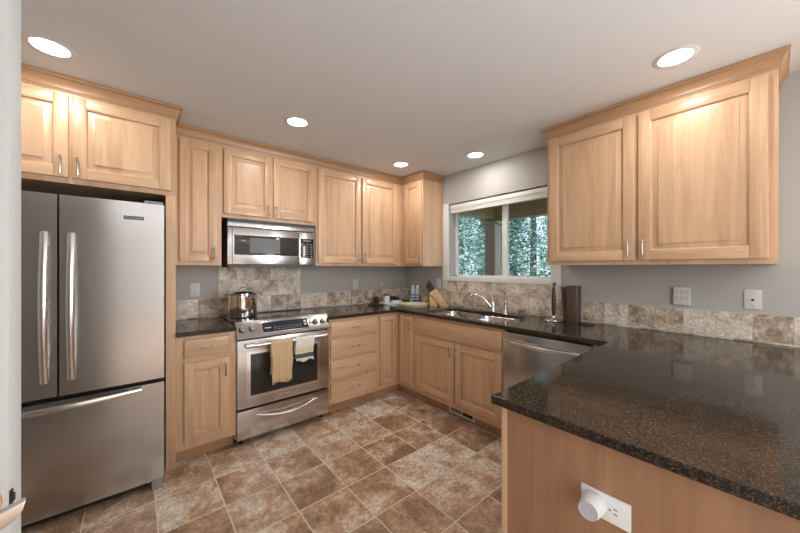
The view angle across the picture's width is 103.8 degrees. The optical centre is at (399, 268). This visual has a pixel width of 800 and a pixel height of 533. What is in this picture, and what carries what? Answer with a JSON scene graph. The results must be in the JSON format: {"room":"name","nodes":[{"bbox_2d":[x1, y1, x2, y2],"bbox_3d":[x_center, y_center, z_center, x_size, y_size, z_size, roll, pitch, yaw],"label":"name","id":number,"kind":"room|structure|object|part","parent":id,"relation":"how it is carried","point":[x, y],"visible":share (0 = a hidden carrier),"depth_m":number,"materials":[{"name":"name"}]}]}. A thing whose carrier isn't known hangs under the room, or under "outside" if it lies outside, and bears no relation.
{"room":"kitchen","nodes":[
{"label":"kitchen","id":0,"kind":"room"},
{"bbox_2d":[21,389,501,532],"bbox_3d":[0.768,1.400,-0.495,5.360,0.100,8.420,0,0,-40],"label":"floor","id":1,"kind":"structure","parent":0,"point":[397,461],"depth_m":1.98,"materials":[{"name":"tile"}]},
{"bbox_2d":[21,190,163,529],"bbox_3d":[-2.021,0.471,1.914,0.893,1.757,0.842,0,0,-40],"label":"refrigerator","id":2,"kind":"object","parent":1,"relation":"on","point":[92,269],"visible":1,"depth_m":1.72,"materials":[{"name":"grey metal"}]},
{"bbox_3d":[-1.991,0.143,1.529,0.443,1.070,0.070,0,0,-40],"label":"door","id":3,"kind":"part","parent":2,"relation":"part of","materials":[{"name":"silver metal"}]},
{"bbox_3d":[-1.810,0.203,1.592,0.032,0.781,0.078,0,0,-40],"label":"handle","id":4,"kind":"part","parent":2,"relation":"part of","materials":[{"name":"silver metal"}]},
{"bbox_3d":[-1.737,0.203,1.654,0.032,0.781,0.078,0,0,-40],"label":"handle","id":5,"kind":"part","parent":2,"relation":"part of","materials":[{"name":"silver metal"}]},
{"bbox_3d":[-1.776,0.722,1.622,0.682,0.032,0.078,0,0,-40],"label":"handle","id":6,"kind":"part","parent":2,"relation":"part of","materials":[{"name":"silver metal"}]},
{"bbox_3d":[-1.818,0.995,1.674,0.893,0.601,0.070,0,0,-40],"label":"freezer drawer","id":7,"kind":"part","parent":2,"relation":"part of","materials":[{"name":"silver metal"}]},
{"bbox_3d":[-1.646,0.143,1.819,0.442,1.070,0.070,0,0,-40],"label":"door","id":8,"kind":"part","parent":2,"relation":"part of","materials":[{"name":"silver metal"}]},
{"bbox_2d":[21,63,182,470],"bbox_3d":[-2.091,0.132,1.999,1.112,2.436,0.673,0,0,-40],"label":"tall cabinet","id":9,"kind":"object","parent":1,"relation":"on","point":[82,138],"visible":0.96,"depth_m":1.91,"materials":[{"name":"brown wood"}]},
{"bbox_3d":[-2.073,-0.750,1.639,0.472,0.469,0.020,0,0,-40],"label":"door","id":10,"kind":"part","parent":9,"relation":"part of","materials":[{"name":"brown wood"}]},
{"bbox_3d":[-1.895,-0.580,1.750,0.010,0.101,0.039,0,0,-40],"label":"handle","id":11,"kind":"part","parent":9,"relation":"part of","materials":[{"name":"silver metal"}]},
{"bbox_3d":[-1.843,-0.580,1.794,0.010,0.101,0.039,0,0,-40],"label":"handle","id":12,"kind":"part","parent":9,"relation":"part of","materials":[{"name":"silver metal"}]},
{"bbox_3d":[-1.977,-1.044,1.863,1.112,0.084,0.277,0,0,-40],"label":"crown molding","id":13,"kind":"part","parent":9,"relation":"part of","materials":[{"name":"brown wood"}]},
{"bbox_3d":[-1.707,-0.750,1.947,0.457,0.469,0.020,0,0,-40],"label":"door","id":14,"kind":"part","parent":9,"relation":"part of","materials":[{"name":"brown wood"}]},
{"bbox_3d":[-1.734,0.433,2.338,0.054,1.834,0.614,0,0,-40],"label":"panel","id":15,"kind":"part","parent":9,"relation":"part of","materials":[{"name":"brown wood"}]},
{"bbox_2d":[176,331,234,461],"bbox_3d":[-1.554,0.908,2.451,0.365,0.883,0.673,0,0,-40],"label":"base cabinet","id":16,"kind":"object","parent":1,"relation":"on","point":[205,364],"visible":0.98,"depth_m":2.22,"materials":[{"name":"brown wood"}]},
{"bbox_2d":[176,317,236,337],"bbox_3d":[-1.562,0.451,2.461,0.365,0.030,0.656,0,0,-40],"label":"countertop","id":17,"kind":"structure","parent":16,"relation":"on","point":[209,325],"depth_m":2.34,"materials":[{"name":"stone"}]},
{"bbox_3d":[-1.369,0.557,2.231,0.275,0.125,0.020,0,0,-40],"label":"drawer","id":18,"kind":"part","parent":16,"relation":"part of","materials":[{"name":"brown wood"}]},
{"bbox_3d":[-1.369,0.927,2.231,0.275,0.545,0.020,0,0,-40],"label":"door","id":19,"kind":"part","parent":16,"relation":"part of","materials":[{"name":"brown wood"}]},
{"bbox_2d":[220,309,329,443],"bbox_3d":[-1.107,0.882,2.796,0.760,0.937,0.707,0,0,-40],"label":"range oven","id":20,"kind":"object","parent":1,"relation":"on","point":[261,406],"visible":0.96,"depth_m":2.54,"materials":[{"name":"silver metal"}]},
{"bbox_2d":[224,287,260,318],"bbox_3d":[-1.375,0.294,2.741,0.262,0.263,0.241,0,0,-40],"label":"stockpot","id":21,"kind":"object","parent":20,"relation":"on","point":[242,304],"visible":1,"depth_m":2.65,"materials":[{"name":"silver metal"}]},
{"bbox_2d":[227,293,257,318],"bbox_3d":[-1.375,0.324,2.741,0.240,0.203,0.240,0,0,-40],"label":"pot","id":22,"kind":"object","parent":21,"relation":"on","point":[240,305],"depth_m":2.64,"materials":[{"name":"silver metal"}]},
{"bbox_3d":[-1.375,0.207,2.741,0.241,0.029,0.241,0,0,-40],"label":"lid","id":23,"kind":"part","parent":21,"relation":"part of","materials":[{"name":"silver metal"}]},
{"bbox_2d":[220,309,320,323],"bbox_3d":[-1.153,0.431,2.851,0.752,0.011,0.563,0,0,-40],"label":"cooktop","id":24,"kind":"object","parent":20,"relation":"in","point":[291,313],"depth_m":2.81,"materials":[{"name":"black glass"}]},
{"bbox_2d":[270,338,292,384],"bbox_3d":[-0.936,0.736,2.486,0.173,0.340,0.060,0,0,-40],"label":"hand towel","id":25,"kind":"object","parent":20,"relation":"hanging from","point":[281,351],"visible":0.99,"depth_m":2.47,"materials":[{"name":"beige fabric"}]},
{"bbox_3d":[-0.943,0.476,2.602,0.760,0.125,0.098,0,0,-40],"label":"control panel","id":26,"kind":"part","parent":20,"relation":"part of","materials":[{"name":"silver metal"}]},
{"bbox_3d":[-0.936,1.190,2.593,0.748,0.216,0.036,0,0,-40],"label":"warming drawer","id":27,"kind":"part","parent":20,"relation":"part of","materials":[{"name":"silver metal"}]},
{"bbox_3d":[-0.936,0.807,2.593,0.748,0.514,0.036,0,0,-40],"label":"oven door","id":28,"kind":"part","parent":20,"relation":"part of","materials":[{"name":"silver metal"}]},
{"bbox_3d":[-0.905,0.585,2.551,0.655,0.027,0.073,0,0,-40],"label":"handle","id":29,"kind":"part","parent":20,"relation":"part of","materials":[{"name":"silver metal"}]},
{"bbox_3d":[-0.903,1.149,2.561,0.503,0.053,0.061,0,0,-40],"label":"handle","id":30,"kind":"part","parent":20,"relation":"part of","materials":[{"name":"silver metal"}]},
{"bbox_2d":[294,335,313,361],"bbox_3d":[-0.796,0.670,2.608,0.163,0.207,0.049,0,0,-40],"label":"hand towel","id":31,"kind":"object","parent":20,"relation":"hanging from","point":[303,345],"visible":0.98,"depth_m":2.59,"materials":[{"name":"fabric"}]},
{"bbox_2d":[327,314,376,412],"bbox_3d":[-0.620,0.908,3.238,0.550,0.883,0.673,0,0,-40],"label":"base cabinet","id":32,"kind":"object","parent":1,"relation":"on","point":[352,340],"visible":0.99,"depth_m":3.00,"materials":[{"name":"brown wood"}]},
{"bbox_3d":[-0.436,1.124,3.017,0.514,0.158,0.020,0,0,-40],"label":"drawer","id":33,"kind":"part","parent":32,"relation":"part of","materials":[{"name":"brown wood"}]},
{"bbox_3d":[-0.436,0.933,3.017,0.514,0.164,0.020,0,0,-40],"label":"drawer","id":34,"kind":"part","parent":32,"relation":"part of","materials":[{"name":"brown wood"}]},
{"bbox_3d":[-0.436,0.742,3.017,0.514,0.167,0.020,0,0,-40],"label":"drawer","id":35,"kind":"part","parent":32,"relation":"part of","materials":[{"name":"brown wood"}]},
{"bbox_3d":[-0.436,0.562,3.017,0.514,0.135,0.020,0,0,-40],"label":"drawer","id":36,"kind":"part","parent":32,"relation":"part of","materials":[{"name":"brown wood"}]},
{"bbox_2d":[373,312,420,398],"bbox_3d":[0.001,0.908,3.625,0.898,0.883,0.881,0,0,-40],"label":"base cabinet","id":37,"kind":"object","parent":1,"relation":"on","point":[396,331],"visible":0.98,"depth_m":3.27,"materials":[{"name":"brown wood"}]},
{"bbox_3d":[-0.123,0.849,3.280,0.216,0.708,0.020,0,0,-40],"label":"door","id":38,"kind":"part","parent":37,"relation":"part of","materials":[{"name":"brown wood"}]},
{"bbox_3d":[0.069,0.849,3.272,0.020,0.708,0.200,0,0,-40],"label":"door","id":39,"kind":"part","parent":37,"relation":"part of","materials":[{"name":"brown wood"}]},
{"bbox_2d":[416,311,506,435],"bbox_3d":[0.694,0.908,2.977,0.673,0.883,1.002,0,0,-40],"label":"base cabinet","id":40,"kind":"object","parent":1,"relation":"on","point":[460,366],"visible":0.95,"depth_m":2.72,"materials":[{"name":"brown wood"}]},
{"bbox_3d":[0.321,0.936,2.973,0.020,0.533,0.493,0,0,-40],"label":"door","id":41,"kind":"part","parent":40,"relation":"part of","materials":[{"name":"brown wood"}]},
{"bbox_2d":[449,406,474,422],"bbox_3d":[0.555,1.295,2.822,0.006,0.086,0.290,0,0,-40],"label":"vent register","id":42,"kind":"object","parent":40,"relation":"attached to","point":[453,410],"visible":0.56,"depth_m":2.81,"materials":[{"name":"grey metal"}]},
{"bbox_3d":[0.639,0.936,2.595,0.020,0.533,0.459,0,0,-40],"label":"door","id":43,"kind":"part","parent":40,"relation":"part of","materials":[{"name":"brown wood"}]},
{"bbox_2d":[504,330,592,388],"bbox_3d":[1.198,0.912,2.345,0.684,0.875,0.605,0,0,-40],"label":"dishwasher","id":44,"kind":"object","parent":1,"relation":"on","point":[526,355],"visible":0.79,"depth_m":2.22,"materials":[{"name":"grey metal"}]},
{"bbox_3d":[0.966,0.552,2.145,0.072,0.028,0.483,0,0,-40],"label":"handle","id":45,"kind":"part","parent":44,"relation":"part of","materials":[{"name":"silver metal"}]},
{"bbox_2d":[507,330,592,345],"bbox_3d":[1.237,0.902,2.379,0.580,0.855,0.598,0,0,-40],"label":"handle","id":46,"kind":"object","parent":44,"relation":"in","point":[507,330],"depth_m":2.16,"materials":[{"name":"grey metal"}]},
{"bbox_2d":[502,408,799,532],"bbox_3d":[1.355,0.908,1.294,1.829,0.883,0.960,0,0,-40],"label":"base cabinet","id":47,"kind":"object","parent":1,"relation":"on","point":[544,466],"visible":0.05,"depth_m":0.86,"materials":[{"name":"brown wood"}]},
{"bbox_3d":[0.358,0.908,1.069,0.013,0.883,0.020,0,0,-40],"label":"corner trim","id":48,"kind":"part","parent":47,"relation":"part of","materials":[{"name":"brown wood"}]},
{"bbox_2d":[305,300,799,519],"bbox_3d":[0.518,0.451,2.275,1.854,0.030,3.620,0,0,-40],"label":"countertop","id":49,"kind":"structure","parent":47,"relation":"on","point":[722,414],"depth_m":1.03,"materials":[{"name":"stone"}]},
{"bbox_2d":[373,296,378,302],"bbox_3d":[-0.291,0.391,3.829,0.070,0.090,0.070,0,0,-40],"label":"jar","id":50,"kind":"object","parent":49,"relation":"on","point":[375,299],"visible":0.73,"depth_m":3.80,"materials":[{"name":"grey"}]},
{"bbox_2d":[379,302,402,304],"bbox_3d":[-0.083,0.430,3.854,0.300,0.012,0.230,0,0,-40],"label":"tray","id":51,"kind":"object","parent":49,"relation":"on","point":[390,303],"visible":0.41,"depth_m":3.75,"materials":[{"name":"white ceramic"}]},
{"bbox_2d":[383,294,389,302],"bbox_3d":[-0.166,0.371,3.843,0.080,0.104,0.080,0,0,-40],"label":"candle jar","id":52,"kind":"object","parent":51,"relation":"on","point":[386,298],"visible":1,"depth_m":3.81,"materials":[{"name":"white glass"}]},
{"bbox_2d":[410,285,414,301],"bbox_3d":[0.159,0.323,3.901,0.057,0.226,0.057,0,0,-40],"label":"bottle","id":53,"kind":"object","parent":49,"relation":"on","point":[412,294],"visible":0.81,"depth_m":3.88,"materials":[{"name":"grey plastic"}]},
{"bbox_2d":[401,305,427,307],"bbox_3d":[0.162,0.428,3.563,0.302,0.016,0.302,0,0,-40],"label":"round board","id":54,"kind":"object","parent":49,"relation":"on","point":[401,305],"visible":0.43,"depth_m":3.43,"materials":[{"name":"brown wood"}]},
{"bbox_2d":[400,302,427,305],"bbox_3d":[0.162,0.410,3.563,0.320,0.019,0.320,0,0,-40],"label":"serving plate","id":55,"kind":"object","parent":54,"relation":"on","point":[403,303],"visible":0.99,"depth_m":3.56,"materials":[{"name":"beige ceramic"}]},
{"bbox_2d":[415,285,419,301],"bbox_3d":[0.214,0.323,3.882,0.057,0.226,0.057,0,0,-40],"label":"bottle","id":56,"kind":"object","parent":49,"relation":"on","point":[417,292],"visible":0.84,"depth_m":3.86,"materials":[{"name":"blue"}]},
{"bbox_2d":[421,296,429,303],"bbox_3d":[0.318,0.394,3.829,0.070,0.085,0.105,0,0,-40],"label":"wooden box","id":57,"kind":"object","parent":49,"relation":"on","point":[425,299],"visible":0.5,"depth_m":3.79,"materials":[{"name":"brown wood"}]},
{"bbox_2d":[425,280,448,306],"bbox_3d":[0.425,0.290,3.611,0.264,0.293,0.090,0,0,11],"label":"knife block","id":58,"kind":"object","parent":49,"relation":"on","point":[436,299],"visible":1,"depth_m":3.58,"materials":[{"name":"brown wood"}]},
{"bbox_2d":[437,311,513,321],"bbox_3d":[0.679,0.569,2.973,0.432,0.204,0.832,0,0,-40],"label":"sink","id":59,"kind":"object","parent":49,"relation":"in","point":[451,313],"visible":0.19,"depth_m":3.07,"materials":[{"name":"silver metal"}]},
{"bbox_3d":[0.542,0.569,3.135,0.432,0.203,0.408,0,0,-40],"label":"bowl","id":60,"kind":"part","parent":59,"relation":"part of","materials":[{"name":"silver metal"}]},
{"bbox_3d":[0.818,0.553,2.807,0.432,0.173,0.400,0,0,-40],"label":"bowl","id":61,"kind":"part","parent":59,"relation":"part of","materials":[{"name":"silver metal"}]},
{"bbox_2d":[468,294,502,312],"bbox_3d":[0.861,0.347,3.137,0.348,0.178,0.125,0,0,29],"label":"faucet","id":62,"kind":"object","parent":49,"relation":"on","point":[492,305],"visible":0.97,"depth_m":3.11,"materials":[{"name":"silver metal"}]},
{"bbox_3d":[0.804,0.333,3.139,0.252,0.151,0.025,0,0,17],"label":"spout","id":63,"kind":"part","parent":62,"relation":"part of","materials":[{"name":"silver metal"}]},
{"bbox_3d":[0.921,0.431,3.104,0.056,0.010,0.210,0,0,-40],"label":"deck plate","id":64,"kind":"part","parent":62,"relation":"part of","materials":[{"name":"silver metal"}]},
{"bbox_2d":[503,301,507,313],"bbox_3d":[1.008,0.373,3.001,0.046,0.126,0.046,0,0,-40],"label":"sprayer","id":65,"kind":"object","parent":49,"relation":"on","point":[504,302],"visible":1,"depth_m":2.99,"materials":[{"name":"silver metal"}]},
{"bbox_2d":[519,310,523,315],"bbox_3d":[1.114,0.409,2.875,0.050,0.053,0.050,0,0,-40],"label":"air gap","id":66,"kind":"object","parent":49,"relation":"on","point":[521,312],"visible":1,"depth_m":2.86,"materials":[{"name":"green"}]},
{"bbox_2d":[544,282,562,321],"bbox_3d":[1.266,0.274,2.585,0.144,0.325,0.144,0,0,-40],"label":"paper towel holder","id":67,"kind":"object","parent":49,"relation":"on","point":[553,301],"visible":1,"depth_m":2.57,"materials":[{"name":"black metal"}]},
{"bbox_3d":[1.266,0.273,2.585,0.036,0.235,0.036,0,0,-40],"label":"stem","id":68,"kind":"part","parent":67,"relation":"part of","materials":[{"name":"black plastic"}]},
{"bbox_2d":[561,287,566,318],"bbox_3d":[1.385,0.294,2.619,0.056,0.274,0.056,0,0,-40],"label":"cutting board","id":69,"kind":"object","parent":49,"relation":"on","point":[563,289],"visible":0.53,"depth_m":2.62,"materials":[{"name":"brown wood"}]},
{"bbox_2d":[567,285,580,323],"bbox_3d":[1.393,0.288,2.515,0.085,0.295,0.090,0,0,-40],"label":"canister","id":70,"kind":"object","parent":49,"relation":"on","point":[573,291],"visible":0.91,"depth_m":2.48,"materials":[{"name":"brown"}]},
{"bbox_2d":[578,322,593,325],"bbox_3d":[1.433,0.431,2.418,0.100,0.009,0.090,0,0,-40],"label":"coaster","id":71,"kind":"object","parent":49,"relation":"on","point":[581,323],"visible":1,"depth_m":2.41,"materials":[{"name":"black plastic"}]},
{"bbox_2d":[581,482,630,532],"bbox_3d":[0.545,0.635,0.835,0.007,0.070,0.116,0,0,-40],"label":"wall outlet","id":72,"kind":"object","parent":47,"relation":"attached to","point":[618,512],"visible":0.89,"depth_m":0.81,"materials":[{"name":"white plastic"}]},
{"bbox_2d":[607,504,621,518],"bbox_3d":[0.557,0.635,0.818,0.002,0.027,0.034,0,0,-40],"label":"receptacle","id":73,"kind":"object","parent":72,"relation":"attached to","point":[614,511],"depth_m":0.82,"materials":[{"name":"white plastic"}]},
{"bbox_2d":[176,265,404,318],"bbox_3d":[-1.905,0.132,2.680,5.360,2.436,0.120,0,0,-40],"label":"wall","id":74,"kind":"structure","parent":0,"point":[314,279],"depth_m":3.49,"materials":[{"name":"grey paint"}]},
{"bbox_2d":[190,283,199,296],"bbox_3d":[-1.770,0.190,2.710,0.070,0.117,0.007,0,0,-40],"label":"wall outlet","id":75,"kind":"object","parent":74,"relation":"attached to","point":[194,287],"visible":1,"depth_m":2.71,"materials":[{"name":"grey plastic"}]},
{"bbox_2d":[176,135,220,265],"bbox_3d":[-1.664,-0.536,2.551,0.326,1.028,0.379,0,0,-40],"label":"upper cabinet","id":76,"kind":"object","parent":74,"relation":"attached to","point":[198,162],"visible":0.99,"depth_m":2.44,"materials":[{"name":"brown wood"}]},
{"bbox_2d":[221,145,315,225],"bbox_3d":[-1.226,-0.733,2.920,0.818,0.634,0.379,0,0,-40],"label":"upper cabinet","id":77,"kind":"object","parent":74,"relation":"attached to","point":[254,186],"visible":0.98,"depth_m":2.76,"materials":[{"name":"brown wood"}]},
{"bbox_3d":[-1.293,-0.716,2.679,0.377,0.538,0.020,0,0,-40],"label":"door","id":78,"kind":"part","parent":77,"relation":"part of","materials":[{"name":"brown wood"}]},
{"bbox_2d":[219,218,314,266],"bbox_3d":[-1.226,-0.211,2.938,0.758,0.406,0.335,0,0,-40],"label":"microwave","id":79,"kind":"object","parent":77,"relation":"attached to","point":[244,242],"visible":1,"depth_m":2.76,"materials":[{"name":"grey metal"}]},
{"bbox_3d":[-1.191,-0.185,2.770,0.596,0.306,0.030,0,0,-40],"label":"door","id":80,"kind":"part","parent":79,"relation":"part of","materials":[{"name":"silver metal"}]},
{"bbox_3d":[-1.129,-0.365,2.823,0.758,0.038,0.030,0,0,-40],"label":"vent trim","id":81,"kind":"part","parent":79,"relation":"part of","materials":[{"name":"silver metal"}]},
{"bbox_3d":[-0.900,-0.185,3.016,0.158,0.306,0.030,0,0,-40],"label":"control panel","id":82,"kind":"part","parent":79,"relation":"part of","materials":[{"name":"silver metal"}]},
{"bbox_3d":[-0.989,-0.716,2.935,0.382,0.538,0.020,0,0,-40],"label":"door","id":83,"kind":"part","parent":77,"relation":"part of","materials":[{"name":"brown wood"}]},
{"bbox_2d":[176,266,403,319],"bbox_3d":[-0.926,0.206,3.419,2.572,0.457,0.008,0,0,-40],"label":"tile backsplash","id":84,"kind":"structure","parent":74,"relation":"attached to","point":[278,287],"depth_m":3.11,"materials":[{"name":"beige tile"}]},
{"bbox_2d":[353,279,357,288],"bbox_3d":[-0.533,0.193,3.752,0.070,0.117,0.007,0,0,-40],"label":"wall outlet","id":85,"kind":"object","parent":74,"relation":"attached to","point":[355,281],"visible":1,"depth_m":3.75,"materials":[{"name":"grey plastic"}]},
{"bbox_2d":[313,166,401,265],"bbox_3d":[-0.488,-0.536,3.541,1.110,1.028,0.379,0,0,-40],"label":"upper cabinet","id":86,"kind":"object","parent":74,"relation":"attached to","point":[359,218],"visible":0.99,"depth_m":3.37,"materials":[{"name":"brown wood"}]},
{"bbox_3d":[-0.618,-0.517,3.247,0.494,0.935,0.020,0,0,-40],"label":"door","id":87,"kind":"part","parent":86,"relation":"part of","materials":[{"name":"brown wood"}]},
{"bbox_3d":[-0.227,-0.517,3.576,0.484,0.935,0.020,0,0,-40],"label":"door","id":88,"kind":"part","parent":86,"relation":"part of","materials":[{"name":"brown wood"}]},
{"bbox_2d":[21,0,799,176],"bbox_3d":[0.768,-1.136,-0.495,5.360,0.100,8.420,0,0,-40],"label":"ceiling","id":89,"kind":"structure","parent":0,"point":[427,85],"depth_m":1.64,"materials":[{"name":"white paint"}]},
{"bbox_2d":[21,33,77,59],"bbox_3d":[-1.719,-1.084,1.542,0.188,0.004,0.188,0,0,-40],"label":"recessed light","id":90,"kind":"object","parent":89,"relation":"in","point":[43,44],"visible":0.99,"depth_m":1.54,"materials":[{"name":"white glass"}]},
{"bbox_2d":[284,116,309,127],"bbox_3d":[-0.764,-1.084,2.333,0.188,0.004,0.188,0,0,-40],"label":"recessed light","id":91,"kind":"object","parent":89,"relation":"in","point":[295,121],"visible":1,"depth_m":2.32,"materials":[{"name":"white glass"}]},
{"bbox_2d":[392,161,409,166],"bbox_3d":[0.010,-1.084,3.287,0.188,0.004,0.188,0,0,-40],"label":"recessed light","id":92,"kind":"object","parent":89,"relation":"in","point":[400,163],"visible":1,"depth_m":3.29,"materials":[{"name":"white glass"}]},
{"bbox_2d":[466,151,485,158],"bbox_3d":[0.725,-1.084,3.011,0.188,0.004,0.188,0,0,-40],"label":"recessed light","id":93,"kind":"object","parent":89,"relation":"in","point":[477,154],"visible":1,"depth_m":3.00,"materials":[{"name":"white glass"}]},
{"bbox_2d":[652,44,700,68],"bbox_3d":[1.419,-1.084,1.617,0.188,0.004,0.188,0,0,-40],"label":"recessed light","id":94,"kind":"object","parent":89,"relation":"in","point":[679,55],"visible":1,"depth_m":1.61,"materials":[{"name":"white"}]},
{"bbox_2d":[578,490,606,521],"bbox_3d":[0.509,0.633,0.834,0.054,0.057,0.057,0,0,-40],"label":"plug","id":95,"kind":"object","parent":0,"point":[592,506],"visible":1,"depth_m":0.82,"materials":[{"name":"white plastic"}]},
{"bbox_2d":[405,70,799,345],"bbox_3d":[2.763,0.132,1.172,0.160,2.436,8.200,0,0,-40],"label":"wall","id":96,"kind":"structure","parent":0,"point":[713,287],"depth_m":2.10,"materials":[{"name":"grey paint"}]},
{"bbox_2d":[176,123,444,184],"bbox_3d":[-0.590,-1.044,3.025,2.580,0.084,0.420,0,0,-40],"label":"crown molding","id":97,"kind":"structure","parent":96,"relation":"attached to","point":[184,130],"depth_m":2.92,"materials":[{"name":"brown wood"}]},
{"bbox_2d":[402,179,442,265],"bbox_3d":[0.138,-0.536,3.865,0.379,1.028,0.690,0,0,-40],"label":"upper cabinet","id":98,"kind":"object","parent":96,"relation":"attached to","point":[422,200],"visible":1,"depth_m":3.62,"materials":[{"name":"brown wood"}]},
{"bbox_3d":[0.145,-0.517,3.638,0.020,0.935,0.290,0,0,-40],"label":"door","id":99,"kind":"part","parent":98,"relation":"part of","materials":[{"name":"brown wood"}]},
{"bbox_2d":[436,279,440,287],"bbox_3d":[0.465,0.185,3.773,0.007,0.117,0.070,0,0,-40],"label":"wall outlet","id":100,"kind":"object","parent":96,"relation":"attached to","point":[438,281],"visible":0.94,"depth_m":3.77,"materials":[{"name":"grey plastic"}]},
{"bbox_2d":[449,198,550,279],"bbox_3d":[1.008,-0.319,3.253,0.155,0.842,1.175,0,0,-40],"label":"window","id":101,"kind":"structure","parent":96,"relation":"in","point":[509,241],"depth_m":3.25,"materials":[{"name":"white glass"}]},
{"bbox_2d":[450,187,546,213],"bbox_3d":[0.978,-0.681,3.228,0.053,0.093,1.155,0,0,-40],"label":"window blind","id":102,"kind":"object","parent":101,"relation":"attached to","point":[539,193],"visible":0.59,"depth_m":3.14,"materials":[{"name":"white plastic"}]},
{"bbox_3d":[0.978,-0.643,3.228,0.048,0.017,1.155,0,0,-40],"label":"rail","id":103,"kind":"part","parent":102,"relation":"part of","materials":[{"name":"white plastic"}]},
{"bbox_3d":[0.993,0.100,3.240,0.115,0.004,1.175,0,0,-40],"label":"sill","id":104,"kind":"part","parent":101,"relation":"part of","materials":[{"name":"white paint"}]},
{"bbox_2d":[443,204,561,284],"bbox_3d":[0.943,-0.301,3.198,0.014,0.897,1.351,0,0,-40],"label":"trim","id":105,"kind":"structure","parent":96,"relation":"attached to","point":[556,270],"depth_m":3.37,"materials":[{"name":"white paint"}]},
{"bbox_2d":[404,281,799,347],"bbox_3d":[1.224,0.292,2.869,0.008,0.286,3.620,0,0,-40],"label":"tile backsplash","id":106,"kind":"structure","parent":96,"relation":"attached to","point":[534,299],"depth_m":2.30,"materials":[{"name":"beige tile"}]},
{"bbox_2d":[540,44,790,264],"bbox_3d":[1.627,-0.554,2.098,0.381,1.064,1.231,0,0,-40],"label":"upper cabinet","id":107,"kind":"object","parent":96,"relation":"attached to","point":[686,172],"visible":1,"depth_m":1.86,"materials":[{"name":"brown wood"}]},
{"bbox_3d":[1.335,-0.517,2.224,0.020,0.935,0.544,0,0,-40],"label":"door","id":108,"kind":"part","parent":107,"relation":"part of","materials":[{"name":"brown wood"}]},
{"bbox_3d":[1.518,-0.130,1.962,0.039,0.101,0.010,0,0,-40],"label":"handle","id":109,"kind":"part","parent":107,"relation":"part of","materials":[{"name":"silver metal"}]},
{"bbox_3d":[1.635,-1.044,2.105,0.360,0.084,1.231,0,0,-40],"label":"crown molding","id":110,"kind":"part","parent":107,"relation":"part of","materials":[{"name":"brown wood"}]},
{"bbox_3d":[1.695,-0.517,1.797,0.020,0.935,0.538,0,0,-40],"label":"door","id":111,"kind":"part","parent":107,"relation":"part of","materials":[{"name":"brown wood"}]},
{"bbox_2d":[673,287,690,304],"bbox_3d":[1.872,0.185,2.083,0.030,0.115,0.084,0,0,-40],"label":"adapter","id":112,"kind":"object","parent":96,"relation":"attached to","point":[681,295],"visible":1,"depth_m":2.07,"materials":[{"name":"grey plastic"}]},
{"bbox_2d":[744,289,761,309],"bbox_3d":[2.080,0.185,1.850,0.012,0.115,0.070,0,0,-40],"label":"jack plate","id":113,"kind":"object","parent":96,"relation":"attached to","point":[752,298],"visible":1,"depth_m":1.85,"materials":[{"name":"grey plastic"}]},
{"bbox_3d":[-0.144,0.132,-1.276,0.120,2.436,8.200,0,0,-40],"label":"wall","id":114,"kind":"structure","parent":0,"visible":0},
{"bbox_2d":[0,0,25,532],"bbox_3d":[-0.951,0.315,0.372,0.748,2.040,0.159,0,0,-26],"label":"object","id":115,"kind":"structure","parent":114,"relation":"in","point":[11,503],"depth_m":0.55,"materials":[{"name":"grey paint"}]},
{"bbox_3d":[-0.686,0.405,0.555,0.005,0.028,0.009,0,0,-26],"label":"latch plate","id":116,"kind":"part","parent":115,"relation":"part of","materials":[{"name":"black plastic"}]},
{"bbox_3d":[-0.667,0.400,0.502,0.105,0.058,0.129,0,0,-40],"label":"lever handle","id":117,"kind":"part","parent":115,"relation":"part of","materials":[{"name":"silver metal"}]}
]}

